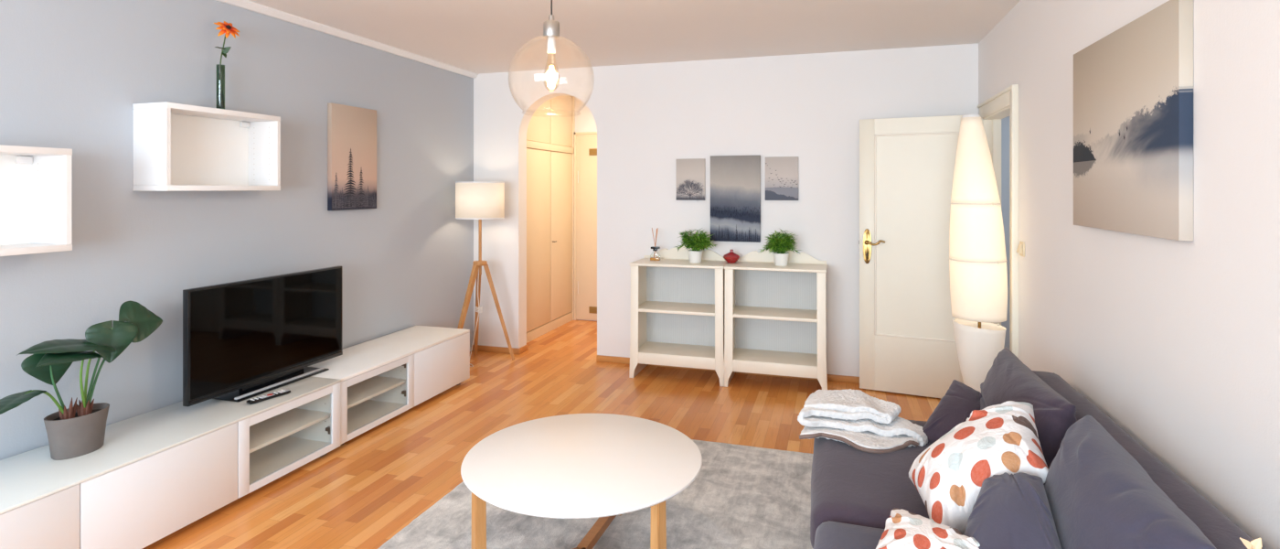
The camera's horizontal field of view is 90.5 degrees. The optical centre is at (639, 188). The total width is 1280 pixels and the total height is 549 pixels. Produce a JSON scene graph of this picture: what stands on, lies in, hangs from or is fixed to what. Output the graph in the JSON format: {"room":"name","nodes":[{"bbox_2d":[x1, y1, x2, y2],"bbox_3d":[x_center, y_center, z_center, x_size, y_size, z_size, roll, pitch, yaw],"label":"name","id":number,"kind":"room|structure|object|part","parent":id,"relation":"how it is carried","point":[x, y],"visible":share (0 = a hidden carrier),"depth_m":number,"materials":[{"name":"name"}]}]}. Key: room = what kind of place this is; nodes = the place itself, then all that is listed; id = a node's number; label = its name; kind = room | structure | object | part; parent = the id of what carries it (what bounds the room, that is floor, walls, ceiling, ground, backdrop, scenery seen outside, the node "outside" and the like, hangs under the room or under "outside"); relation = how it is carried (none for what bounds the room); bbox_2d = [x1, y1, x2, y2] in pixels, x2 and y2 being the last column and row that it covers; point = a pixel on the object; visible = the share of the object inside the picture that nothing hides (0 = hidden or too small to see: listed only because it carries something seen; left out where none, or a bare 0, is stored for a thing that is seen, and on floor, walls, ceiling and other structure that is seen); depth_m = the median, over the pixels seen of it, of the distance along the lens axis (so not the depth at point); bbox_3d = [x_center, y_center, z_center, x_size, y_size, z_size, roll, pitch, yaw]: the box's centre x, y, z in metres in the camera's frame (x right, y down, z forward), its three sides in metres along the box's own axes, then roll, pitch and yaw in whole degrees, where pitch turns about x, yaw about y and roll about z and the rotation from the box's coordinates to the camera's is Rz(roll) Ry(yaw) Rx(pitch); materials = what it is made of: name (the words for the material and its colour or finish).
{"room":"living room","nodes":[
{"label":"living room","id":0,"kind":"room"},
{"bbox_2d":[0,0,473,459],"bbox_3d":[-2.684,0.217,2.318,0.100,2.545,7.440,0,0,17],"label":"wall","id":1,"kind":"structure","parent":0,"point":[72,72],"depth_m":3.30,"materials":[{"name":"grey paint"}]},
{"bbox_2d":[0,145,72,255],"bbox_3d":[-2.518,0.045,2.313,0.219,0.415,0.648,0,0,17],"label":"wall shelf","id":2,"kind":"object","parent":1,"relation":"attached to","point":[36,182],"visible":1,"depth_m":2.58,"materials":[{"name":"white paint"}]},
{"bbox_3d":[-2.619,0.045,2.344,0.007,0.363,0.608,0,0,17],"label":"panel","id":3,"kind":"part","parent":2,"relation":"part of","materials":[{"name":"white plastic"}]},
{"bbox_3d":[-2.518,-0.149,2.313,0.219,0.026,0.648,0,0,17],"label":"panel","id":4,"kind":"part","parent":2,"relation":"part of","materials":[{"name":"white paint"}]},
{"bbox_3d":[-2.518,0.240,2.313,0.219,0.026,0.648,0,0,17],"label":"panel","id":5,"kind":"part","parent":2,"relation":"part of","materials":[{"name":"white paint"}]},
{"bbox_3d":[-2.426,0.045,2.612,0.218,0.362,0.020,0,0,17],"label":"panel","id":6,"kind":"part","parent":2,"relation":"part of","materials":[{"name":"white paint"}]},
{"bbox_2d":[132,101,280,191],"bbox_3d":[-2.215,-0.196,3.290,0.219,0.414,0.635,0,0,17],"label":"wall shelf","id":7,"kind":"object","parent":1,"relation":"attached to","point":[177,146],"visible":1,"depth_m":3.32,"materials":[{"name":"white paint"}]},
{"bbox_3d":[-2.307,-0.196,2.998,0.218,0.361,0.020,0,0,17],"label":"panel","id":8,"kind":"part","parent":7,"relation":"part of","materials":[{"name":"white paint"}]},
{"bbox_3d":[-2.316,-0.196,3.322,0.007,0.362,0.595,0,0,17],"label":"panel","id":9,"kind":"part","parent":7,"relation":"part of","materials":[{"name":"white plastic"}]},
{"bbox_3d":[-2.215,-0.390,3.290,0.219,0.026,0.635,0,0,17],"label":"panel","id":10,"kind":"part","parent":7,"relation":"part of","materials":[{"name":"white paint"}]},
{"bbox_3d":[-2.215,-0.002,3.290,0.219,0.026,0.635,0,0,17],"label":"panel","id":11,"kind":"part","parent":7,"relation":"part of","materials":[{"name":"white paint"}]},
{"bbox_2d":[216,64,224,109],"bbox_3d":[-2.202,-0.525,3.333,0.039,0.245,0.039,0,0,17],"label":"bud vase","id":12,"kind":"object","parent":7,"relation":"on","point":[220,69],"visible":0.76,"depth_m":3.32,"materials":[{"name":"green glass"}]},
{"bbox_2d":[213,21,239,63],"bbox_3d":[-2.183,-0.656,3.342,0.088,0.458,0.131,0,0,35],"label":"flower","id":13,"kind":"object","parent":12,"relation":"in","point":[227,28],"visible":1,"depth_m":3.33,"materials":[{"name":"orange plant"}]},
{"bbox_3d":[-2.191,-0.633,3.336,0.041,0.413,0.011,0,0,-18],"label":"stem","id":14,"kind":"part","parent":13,"relation":"part of","materials":[{"name":"green plant"}]},
{"bbox_3d":[-2.125,-0.196,3.583,0.218,0.361,0.020,0,0,17],"label":"panel","id":15,"kind":"part","parent":7,"relation":"part of","materials":[{"name":"white paint"}]},
{"bbox_2d":[216,0,478,78],"bbox_3d":[-2.615,-1.035,2.297,0.045,0.040,7.440,0,0,17],"label":"trim","id":16,"kind":"structure","parent":1,"relation":"attached to","point":[247,5],"depth_m":4.22,"materials":[{"name":"white paint"}]},
{"bbox_2d":[327,102,376,210],"bbox_3d":[-1.976,-0.209,4.374,0.035,0.706,0.431,0,0,17],"label":"picture","id":17,"kind":"object","parent":1,"relation":"attached to","point":[351,130],"visible":1,"depth_m":4.33,"materials":[{"name":"canvas fabric"},{"name":"dark ink"},{"name":"navy ink"}]},
{"bbox_2d":[142,319,941,548],"bbox_3d":[0.204,1.530,2.180,5.700,0.080,9.285,0,0,17],"label":"floor","id":18,"kind":"structure","parent":0,"point":[360,494],"depth_m":3.98,"materials":[{"name":"brown wood"}]},
{"bbox_2d":[0,375,341,548],"bbox_3d":[-2.217,1.285,2.738,0.503,0.410,1.939,0,0,17],"label":"tv stand","id":19,"kind":"object","parent":18,"relation":"on","point":[156,473],"visible":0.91,"depth_m":2.69,"materials":[{"name":"wood"}]},
{"bbox_3d":[-2.180,1.274,2.050,0.018,0.361,0.641,0,0,17],"label":"door","id":20,"kind":"part","parent":19,"relation":"part of","materials":[{"name":"white paint"}]},
{"bbox_2d":[43,402,109,459],"bbox_3d":[-2.308,0.998,2.604,0.162,0.165,0.216,0,0,17],"label":"pot","id":21,"kind":"object","parent":19,"relation":"on","point":[80,431],"depth_m":2.56,"materials":[{"name":"grey ceramic"}]},
{"bbox_2d":[0,299,162,459],"bbox_3d":[-2.278,0.792,2.596,0.223,0.576,0.667,0,0,17],"label":"potted plant","id":22,"kind":"object","parent":19,"relation":"on","point":[78,430],"visible":1,"depth_m":2.58,"materials":[{"name":"green plant"}]},
{"bbox_3d":[-2.337,0.848,2.498,0.011,0.140,0.151,0,0,10],"label":"stem","id":23,"kind":"part","parent":22,"relation":"part of","materials":[{"name":"green plant"}]},
{"bbox_3d":[-2.358,0.788,2.567,0.059,0.237,0.016,0,0,-38],"label":"stem","id":24,"kind":"part","parent":22,"relation":"part of","materials":[{"name":"green plant"}]},
{"bbox_3d":[-2.282,0.783,2.598,0.018,0.237,0.045,0,0,-36],"label":"stem","id":25,"kind":"part","parent":22,"relation":"part of","materials":[{"name":"green plant"}]},
{"bbox_3d":[-2.285,0.777,2.638,0.012,0.247,0.050,0,0,34],"label":"stem","id":26,"kind":"part","parent":22,"relation":"part of","materials":[{"name":"green plant"}]},
{"bbox_3d":[-2.280,0.752,2.673,0.011,0.317,0.101,0,0,31],"label":"stem","id":27,"kind":"part","parent":22,"relation":"part of","materials":[{"name":"green plant"}]},
{"bbox_3d":[-2.277,0.747,2.714,0.011,0.329,0.168,0,0,15],"label":"stem","id":28,"kind":"part","parent":22,"relation":"part of","materials":[{"name":"green plant"}]},
{"bbox_3d":[-1.989,1.274,2.668,0.018,0.361,0.646,0,0,17],"label":"door","id":29,"kind":"part","parent":19,"relation":"part of","materials":[{"name":"white paint"}]},
{"bbox_2d":[182,265,342,405],"bbox_3d":[-2.031,0.781,3.498,0.180,0.598,0.990,0,0,17],"label":"television","id":30,"kind":"object","parent":19,"relation":"on","point":[244,339],"visible":1,"depth_m":3.38,"materials":[{"name":"black plastic"}]},
{"bbox_2d":[245,388,290,404],"bbox_3d":[-1.909,1.069,3.266,0.044,0.019,0.210,0,0,29],"label":"remote control","id":31,"kind":"object","parent":19,"relation":"on","point":[259,399],"visible":1,"depth_m":3.25,"materials":[{"name":"black plastic"}]},
{"bbox_3d":[-1.797,1.274,3.286,0.018,0.361,0.640,0,0,17],"label":"door","id":32,"kind":"part","parent":19,"relation":"part of","materials":[{"name":"white paint"}]},
{"bbox_2d":[249,407,330,452],"bbox_3d":[-2.042,1.276,3.362,0.450,0.018,0.608,0,0,17],"label":"shelf","id":33,"kind":"object","parent":19,"relation":"attached to","point":[264,432],"depth_m":3.40,"materials":[{"name":"white wood"}]},
{"bbox_2d":[308,325,469,447],"bbox_3d":[-1.739,1.286,4.309,0.488,0.408,1.340,0,0,17],"label":"tv stand","id":34,"kind":"object","parent":18,"relation":"on","point":[382,378],"visible":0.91,"depth_m":4.24,"materials":[{"name":"wood"}]},
{"bbox_2d":[347,375,405,408],"bbox_3d":[-1.853,1.280,3.992,0.438,0.018,0.630,0,0,17],"label":"shelf","id":35,"kind":"object","parent":34,"relation":"attached to","point":[363,390],"depth_m":4.05,"materials":[{"name":"white wood"}]},
{"bbox_3d":[-1.614,1.278,3.918,0.018,0.353,0.662,0,0,17],"label":"door","id":36,"kind":"part","parent":34,"relation":"part of","materials":[{"name":"white paint"}]},
{"bbox_3d":[-1.416,1.278,4.558,0.018,0.353,0.670,0,0,17],"label":"door","id":37,"kind":"part","parent":34,"relation":"part of","materials":[{"name":"white paint"}]},
{"bbox_2d":[455,181,514,366],"bbox_3d":[-1.398,0.719,5.380,0.511,1.552,0.560,0,0,17],"label":"tripod floor lamp","id":38,"kind":"object","parent":18,"relation":"on","point":[479,200],"visible":0.94,"depth_m":5.32,"materials":[{"name":"oak"},{"name":"white fabric"}]},
{"bbox_3d":[-1.472,1.069,5.283,0.038,0.842,0.334,0,0,30],"label":"leg","id":39,"kind":"part","parent":38,"relation":"part of","materials":[{"name":"brown wood"}]},
{"bbox_3d":[-1.496,1.077,5.444,0.337,0.835,0.140,0,0,34],"label":"power cord","id":40,"kind":"part","parent":38,"relation":"part of","materials":[{"name":"white plastic"}]},
{"bbox_3d":[-1.431,1.070,5.581,0.038,0.839,0.231,0,0,-24],"label":"leg","id":41,"kind":"part","parent":38,"relation":"part of","materials":[{"name":"brown wood"}]},
{"bbox_3d":[-1.374,0.100,5.451,0.408,0.310,0.408,0,0,17],"label":"lamp shade","id":42,"kind":"part","parent":38,"relation":"part of","materials":[{"name":"white fabric"}]},
{"bbox_3d":[-1.219,1.070,5.495,0.268,0.840,0.038,0,0,-16],"label":"leg","id":43,"kind":"part","parent":38,"relation":"part of","materials":[{"name":"brown wood"}]},
{"bbox_2d":[526,95,575,341],"bbox_3d":[-1.104,0.220,6.612,0.373,2.540,1.388,0,0,17],"label":"wardrobe","id":44,"kind":"object","parent":18,"relation":"on","point":[550,131],"visible":0.59,"depth_m":6.66,"materials":[{"name":"beige paint"}]},
{"bbox_3d":[-1.034,-0.752,6.368,0.020,0.565,0.593,0,0,17],"label":"door","id":45,"kind":"part","parent":44,"relation":"part of","materials":[{"name":"beige paint"}]},
{"bbox_3d":[-1.034,0.500,6.368,0.020,1.780,0.593,0,0,17],"label":"door","id":46,"kind":"part","parent":44,"relation":"part of","materials":[{"name":"beige paint"}]},
{"bbox_3d":[-0.964,-0.430,6.569,0.034,0.070,1.388,0,0,17],"label":"cornice","id":47,"kind":"part","parent":44,"relation":"part of","materials":[{"name":"beige paint"}]},
{"bbox_3d":[-0.861,-0.752,6.926,0.020,0.565,0.557,0,0,17],"label":"door","id":48,"kind":"part","parent":44,"relation":"part of","materials":[{"name":"beige paint"}]},
{"bbox_3d":[-0.861,0.500,6.926,0.020,1.780,0.557,0,0,17],"label":"door","id":49,"kind":"part","parent":44,"relation":"part of","materials":[{"name":"beige paint"}]},
{"bbox_3d":[-0.765,0.220,7.213,0.034,2.540,0.038,0,0,17],"label":"post","id":50,"kind":"part","parent":44,"relation":"part of","materials":[{"name":"beige paint"}]},
{"bbox_2d":[377,438,812,548],"bbox_3d":[0.086,1.483,2.297,2.440,0.012,2.940,0,0,17],"label":"rug","id":51,"kind":"object","parent":18,"relation":"on","point":[741,496],"visible":0.39,"depth_m":2.84,"materials":[{"name":"grey carpet"}]},
{"bbox_2d":[460,413,702,548],"bbox_3d":[-0.221,1.258,2.481,0.924,0.437,0.924,0,0,17],"label":"coffee table","id":52,"kind":"object","parent":51,"relation":"on","point":[604,466],"visible":1,"depth_m":2.35,"materials":[{"name":"white paint"}]},
{"bbox_3d":[-0.568,1.269,2.236,0.040,0.416,0.040,0,0,-35],"label":"leg","id":53,"kind":"part","parent":52,"relation":"part of","materials":[{"name":"brown wood"}]},
{"bbox_3d":[0.063,1.269,2.164,0.040,0.416,0.040,0,0,-42],"label":"leg","id":54,"kind":"part","parent":52,"relation":"part of","materials":[{"name":"brown wood"}]},
{"bbox_2d":[629,245,728,385],"bbox_3d":[0.330,0.980,5.062,0.754,1.020,0.395,0,0,17],"label":"bookcase","id":55,"kind":"object","parent":18,"relation":"on","point":[677,304],"visible":0.8,"depth_m":5.18,"materials":[{"name":"beige paint"}]},
{"bbox_3d":[0.007,1.045,5.169,0.074,0.890,0.380,0,0,17],"label":"panel","id":56,"kind":"part","parent":55,"relation":"part of","materials":[{"name":"beige paint"}]},
{"bbox_2d":[650,227,661,260],"bbox_3d":[0.124,0.452,5.149,0.082,0.265,0.050,0,0,17],"label":"reed diffuser","id":57,"kind":"object","parent":55,"relation":"on","point":[655,248],"visible":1,"depth_m":5.14,"materials":[{"name":"orange glass"}]},
{"bbox_3d":[0.331,1.295,5.067,0.690,0.020,0.364,0,0,17],"label":"shelf","id":58,"kind":"part","parent":55,"relation":"part of","materials":[{"name":"beige paint"}]},
{"bbox_3d":[0.331,0.955,5.066,0.690,0.024,0.366,0,0,17],"label":"shelf","id":59,"kind":"part","parent":55,"relation":"part of","materials":[{"name":"beige paint"}]},
{"bbox_3d":[0.279,1.331,4.898,0.630,0.082,0.018,0,0,17],"label":"rail","id":60,"kind":"part","parent":55,"relation":"part of","materials":[{"name":"beige paint"}]},
{"bbox_3d":[0.386,0.985,5.245,0.690,0.770,0.008,0,0,17],"label":"panel","id":61,"kind":"part","parent":55,"relation":"part of","materials":[{"name":"white wood"}]},
{"bbox_2d":[675,229,717,262],"bbox_3d":[0.448,0.446,5.024,0.352,0.278,0.322,0,0,17],"label":"potted plant","id":62,"kind":"object","parent":55,"relation":"on","point":[696,242],"visible":1,"depth_m":4.98,"materials":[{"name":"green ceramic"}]},
{"bbox_3d":[0.437,0.538,5.026,0.120,0.094,0.120,0,0,17],"label":"pot","id":63,"kind":"part","parent":62,"relation":"part of","materials":[{"name":"white ceramic"}]},
{"bbox_3d":[0.657,1.045,4.968,0.074,0.890,0.380,0,0,17],"label":"panel","id":64,"kind":"part","parent":55,"relation":"part of","materials":[{"name":"beige paint"}]},
{"bbox_2d":[723,248,827,389],"bbox_3d":[1.040,0.980,4.842,0.754,1.020,0.395,0,0,17],"label":"bookcase","id":65,"kind":"object","parent":18,"relation":"on","point":[775,315],"visible":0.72,"depth_m":4.95,"materials":[{"name":"beige paint"}]},
{"bbox_3d":[0.717,1.045,4.949,0.074,0.890,0.380,0,0,17],"label":"panel","id":66,"kind":"part","parent":65,"relation":"part of","materials":[{"name":"beige paint"}]},
{"bbox_2d":[723,249,740,263],"bbox_3d":[0.721,0.532,4.995,0.136,0.105,0.136,0,0,17],"label":"vase","id":67,"kind":"object","parent":65,"relation":"on","point":[730,257],"visible":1,"depth_m":4.95,"materials":[{"name":"red glass"}]},
{"bbox_3d":[1.042,1.295,4.847,0.690,0.020,0.364,0,0,17],"label":"shelf","id":68,"kind":"part","parent":65,"relation":"part of","materials":[{"name":"beige paint"}]},
{"bbox_3d":[1.041,0.955,4.846,0.690,0.024,0.366,0,0,17],"label":"shelf","id":69,"kind":"part","parent":65,"relation":"part of","materials":[{"name":"beige paint"}]},
{"bbox_3d":[0.989,1.331,4.678,0.630,0.082,0.018,0,0,17],"label":"rail","id":70,"kind":"part","parent":65,"relation":"part of","materials":[{"name":"beige paint"}]},
{"bbox_3d":[1.097,0.985,5.025,0.690,0.770,0.008,0,0,17],"label":"panel","id":71,"kind":"part","parent":65,"relation":"part of","materials":[{"name":"white wood"}]},
{"bbox_2d":[760,228,800,266],"bbox_3d":[1.070,0.446,4.848,0.322,0.278,0.352,0,0,-19],"label":"potted plant","id":72,"kind":"object","parent":65,"relation":"on","point":[782,243],"visible":1,"depth_m":4.79,"materials":[{"name":"green plant"}]},
{"bbox_3d":[1.075,0.538,4.839,0.120,0.094,0.120,0,0,-19],"label":"pot","id":73,"kind":"part","parent":72,"relation":"part of","materials":[{"name":"white ceramic"}]},
{"bbox_3d":[1.367,1.045,4.748,0.074,0.890,0.380,0,0,17],"label":"panel","id":74,"kind":"part","parent":65,"relation":"part of","materials":[{"name":"beige paint"}]},
{"bbox_2d":[949,114,1007,392],"bbox_3d":[1.960,0.531,3.685,0.301,1.918,0.301,0,0,-32],"label":"floor lamp","id":75,"kind":"object","parent":18,"relation":"on","point":[977,257],"visible":0.94,"depth_m":3.59,"materials":[{"name":"paper"}]},
{"bbox_3d":[1.949,-0.164,3.688,0.254,0.497,0.254,0,0,17],"label":"lamp shade","id":76,"kind":"part","parent":75,"relation":"part of","materials":[{"name":"white fabric"}]},
{"bbox_3d":[1.960,0.250,3.685,0.294,0.320,0.294,0,0,17],"label":"lamp shade","id":77,"kind":"part","parent":75,"relation":"part of","materials":[{"name":"white fabric"}]},
{"bbox_3d":[1.962,0.582,3.684,0.300,0.333,0.296,0,0,17],"label":"lamp shade","id":78,"kind":"part","parent":75,"relation":"part of","materials":[{"name":"white fabric"}]},
{"bbox_3d":[1.968,1.019,3.683,0.275,0.492,0.275,0,0,17],"label":"lamp shade","id":79,"kind":"part","parent":75,"relation":"part of","materials":[{"name":"paper"}]},
{"bbox_2d":[809,370,1264,548],"bbox_3d":[1.027,1.139,1.868,1.059,0.697,2.312,0,0,17],"label":"sofa","id":80,"kind":"object","parent":18,"relation":"on","point":[853,493],"visible":0.35,"depth_m":2.12,"materials":[{"name":"grey fabric"}]},
{"bbox_2d":[813,522,884,548],"bbox_3d":[0.800,1.146,1.373,0.861,0.218,1.213,0,0,17],"label":"seat cushion","id":81,"kind":"object","parent":80,"relation":"on","point":[827,535],"depth_m":1.94,"materials":[{"name":"grey fabric"}]},
{"bbox_2d":[797,388,927,453],"bbox_3d":[0.957,0.990,2.723,0.532,0.140,0.468,0,0,17],"label":"folded blanket","id":82,"kind":"object","parent":80,"relation":"on","point":[859,420],"visible":0.99,"depth_m":2.67,"materials":[{"name":"white fabric"}]},
{"bbox_2d":[809,419,931,548],"bbox_3d":[1.119,1.147,2.440,0.892,0.217,1.034,0,0,17],"label":"seat cushion","id":83,"kind":"object","parent":80,"relation":"on","point":[849,485],"depth_m":2.24,"materials":[{"name":"grey fabric"}]},
{"bbox_2d":[875,507,980,548],"bbox_3d":[0.742,0.955,1.630,0.267,0.166,0.503,0,0,33],"label":"dotted pillow","id":84,"kind":"object","parent":80,"relation":"on","point":[904,528],"visible":1,"depth_m":1.64,"materials":[{"name":"fabric"}]},
{"bbox_2d":[922,379,981,443],"bbox_3d":[1.340,0.957,2.629,0.336,0.227,0.244,0,0,-36],"label":"throw pillow","id":85,"kind":"object","parent":80,"relation":"on","point":[959,400],"visible":0.43,"depth_m":2.62,"materials":[{"name":"grey fabric"}]},
{"bbox_2d":[908,400,1048,533],"bbox_3d":[1.069,0.865,1.975,0.407,0.305,0.526,0,0,17],"label":"dotted pillow","id":86,"kind":"object","parent":80,"relation":"on","point":[949,474],"visible":0.8,"depth_m":1.90,"materials":[{"name":"fabric"}]},
{"bbox_2d":[963,471,1061,548],"bbox_3d":[0.949,0.912,1.657,0.293,0.236,0.451,0,0,25],"label":"throw pillow","id":87,"kind":"object","parent":80,"relation":"on","point":[1009,511],"visible":0.96,"depth_m":1.64,"materials":[{"name":"grey fabric"}]},
{"bbox_2d":[980,347,1077,483],"bbox_3d":[1.463,0.882,2.481,0.256,0.336,0.905,0,0,17],"label":"pillow","id":88,"kind":"object","parent":80,"relation":"on","point":[1008,378],"visible":0.49,"depth_m":2.30,"materials":[{"name":"grey fabric"}]},
{"bbox_2d":[1044,414,1216,548],"bbox_3d":[1.197,0.868,1.598,0.296,0.356,0.764,0,0,17],"label":"pillow","id":89,"kind":"object","parent":80,"relation":"on","point":[1099,496],"visible":0.86,"depth_m":1.55,"materials":[{"name":"grey fabric"}]},
{"bbox_3d":[1.430,1.139,1.745,0.205,0.697,2.307,0,0,17],"label":"backrest","id":90,"kind":"part","parent":80,"relation":"part of","materials":[{"name":"grey fabric"}]},
{"bbox_3d":[0.704,1.212,0.515,0.350,0.547,0.350,0,0,17],"label":"side table","id":91,"kind":"object","parent":18,"relation":"on","visible":0},
{"bbox_3d":[0.708,0.815,0.597,0.084,0.245,0.084,0,0,17],"label":"bottle vase","id":92,"kind":"object","parent":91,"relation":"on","visible":0},
{"bbox_2d":[1239,536,1262,548],"bbox_3d":[0.740,0.593,0.699,0.056,0.310,0.215,0,0,17],"label":"sprig","id":93,"kind":"object","parent":92,"relation":"in","point":[1256,543],"visible":1,"depth_m":0.80,"materials":[{"name":"beige plant"}]},
{"bbox_2d":[575,96,597,320],"bbox_3d":[-0.156,0.217,7.099,2.100,2.545,0.100,0,0,17],"label":"wall","id":94,"kind":"structure","parent":0,"point":[584,120],"depth_m":7.20,"materials":[{"name":"white paint"}]},
{"bbox_2d":[574,131,597,319],"bbox_3d":[-0.334,0.427,7.075,0.865,2.125,0.048,0,0,17],"label":"door","id":95,"kind":"structure","parent":94,"relation":"in","point":[585,143],"depth_m":7.15,"materials":[{"name":"beige paint"}]},
{"bbox_2d":[588,306,597,313],"bbox_3d":[-0.496,1.363,7.107,0.155,0.075,0.014,0,0,17],"label":"vent","id":96,"kind":"object","parent":95,"relation":"attached to","point":[592,309],"depth_m":7.11,"materials":[{"name":"gold metal"}]},
{"bbox_2d":[588,148,597,155],"bbox_3d":[-0.496,-0.409,7.107,0.155,0.075,0.014,0,0,17],"label":"vent","id":97,"kind":"object","parent":95,"relation":"attached to","point":[592,151],"depth_m":7.11,"materials":[{"name":"gold metal"}]},
{"bbox_2d":[248,0,1020,74],"bbox_3d":[0.204,-1.105,2.180,5.700,0.100,9.285,0,0,17],"label":"ceiling","id":98,"kind":"structure","parent":0,"point":[478,37],"depth_m":4.12,"materials":[{"name":"paint"}]},
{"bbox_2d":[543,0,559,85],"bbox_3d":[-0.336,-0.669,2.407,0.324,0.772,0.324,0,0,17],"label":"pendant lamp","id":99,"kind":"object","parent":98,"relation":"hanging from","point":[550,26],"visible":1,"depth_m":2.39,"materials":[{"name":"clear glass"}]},
{"bbox_2d":[543,14,559,39],"bbox_3d":[-0.336,-0.614,2.407,0.062,0.082,0.062,0,0,17],"label":"socket","id":100,"kind":"object","parent":99,"relation":"attached to","point":[550,26],"depth_m":2.38,"materials":[{"name":"metal"}]},
{"bbox_2d":[473,42,1009,376],"bbox_3d":[1.112,0.217,5.110,5.700,2.545,0.165,0,0,17],"label":"wall","id":101,"kind":"structure","parent":0,"point":[648,117],"depth_m":5.21,"materials":[{"name":"white paint"}]},
{"bbox_2d":[472,344,527,353],"bbox_3d":[-1.288,1.465,5.849,0.478,0.050,0.168,0,0,17],"label":"baseboard","id":102,"kind":"structure","parent":101,"relation":"attached to","point":[501,349],"depth_m":5.77,"materials":[{"name":"brown wood"}]},
{"bbox_2d":[676,158,704,200],"bbox_3d":[0.418,-0.068,5.239,0.242,0.354,0.022,0,0,17],"label":"picture","id":103,"kind":"object","parent":101,"relation":"attached to","point":[690,173],"visible":1,"depth_m":5.23},
{"bbox_2d":[596,354,859,383],"bbox_3d":[1.042,1.465,5.049,2.967,0.050,0.018,0,0,17],"label":"baseboard","id":104,"kind":"structure","parent":101,"relation":"attached to","point":[599,357],"depth_m":5.09,"materials":[{"name":"brown wood"}]},
{"bbox_2d":[710,155,760,242],"bbox_3d":[0.769,0.082,5.126,0.405,0.693,0.030,0,0,17],"label":"picture","id":105,"kind":"object","parent":101,"relation":"attached to","point":[735,180],"visible":1,"depth_m":5.11,"materials":[{"name":"blue"}]},
{"bbox_2d":[765,156,798,200],"bbox_3d":[1.120,-0.079,5.022,0.259,0.343,0.022,0,0,17],"label":"picture","id":106,"kind":"object","parent":101,"relation":"attached to","point":[781,172],"visible":1,"depth_m":5.01},
{"bbox_2d":[978,0,1279,548],"bbox_3d":[1.398,0.217,1.054,0.077,2.545,7.440,0,0,17],"label":"wall","id":107,"kind":"structure","parent":0,"point":[1177,343],"depth_m":1.93,"materials":[{"name":"white paint"}]},
{"bbox_2d":[858,115,964,397],"bbox_3d":[1.967,0.484,4.529,0.776,1.988,0.106,0,0,25],"label":"door","id":108,"kind":"structure","parent":107,"relation":"in","point":[907,341],"depth_m":4.57,"materials":[{"name":"paint"}]},
{"bbox_3d":[1.672,0.425,4.671,0.060,0.256,0.013,0,0,25],"label":"handle plate","id":109,"kind":"part","parent":108,"relation":"part of","materials":[{"name":"gold metal"}]},
{"bbox_3d":[1.709,0.394,4.618,0.142,0.041,0.054,0,0,25],"label":"handle","id":110,"kind":"part","parent":108,"relation":"part of","materials":[{"name":"gold metal"}]},
{"bbox_3d":[1.978,0.340,4.547,0.560,1.470,0.012,0,0,25],"label":"panel moulding","id":111,"kind":"part","parent":108,"relation":"part of","materials":[{"name":"paint"}]},
{"bbox_3d":[1.984,0.340,4.560,0.570,1.480,0.020,0,0,25],"label":"panel","id":112,"kind":"part","parent":108,"relation":"part of","materials":[{"name":"paint"}]},
{"bbox_2d":[977,84,1018,357],"bbox_3d":[2.310,0.450,4.035,0.124,2.080,0.945,0,0,17],"label":"trim","id":113,"kind":"structure","parent":107,"relation":"attached to","point":[1005,103],"depth_m":3.60,"materials":[{"name":"paint"}]},
{"bbox_2d":[1016,241,1024,256],"bbox_3d":[2.104,0.334,3.510,0.028,0.080,0.080,0,0,17],"label":"light switch","id":114,"kind":"object","parent":107,"relation":"attached to","point":[1020,250],"visible":1,"depth_m":3.49,"materials":[{"name":"beige plastic"}]},
{"bbox_2d":[1019,241,1024,256],"bbox_3d":[2.112,0.334,3.507,0.010,0.080,0.080,0,0,17],"label":"switch plate","id":115,"kind":"object","parent":114,"relation":"attached to","point":[1021,244],"depth_m":3.49,"materials":[{"name":"beige plastic"}]},
{"bbox_2d":[1073,0,1193,241],"bbox_3d":[1.708,-0.205,2.249,0.036,0.714,0.864,0,0,17],"label":"picture","id":116,"kind":"object","parent":107,"relation":"attached to","point":[1133,86],"visible":1,"depth_m":2.08}
]}

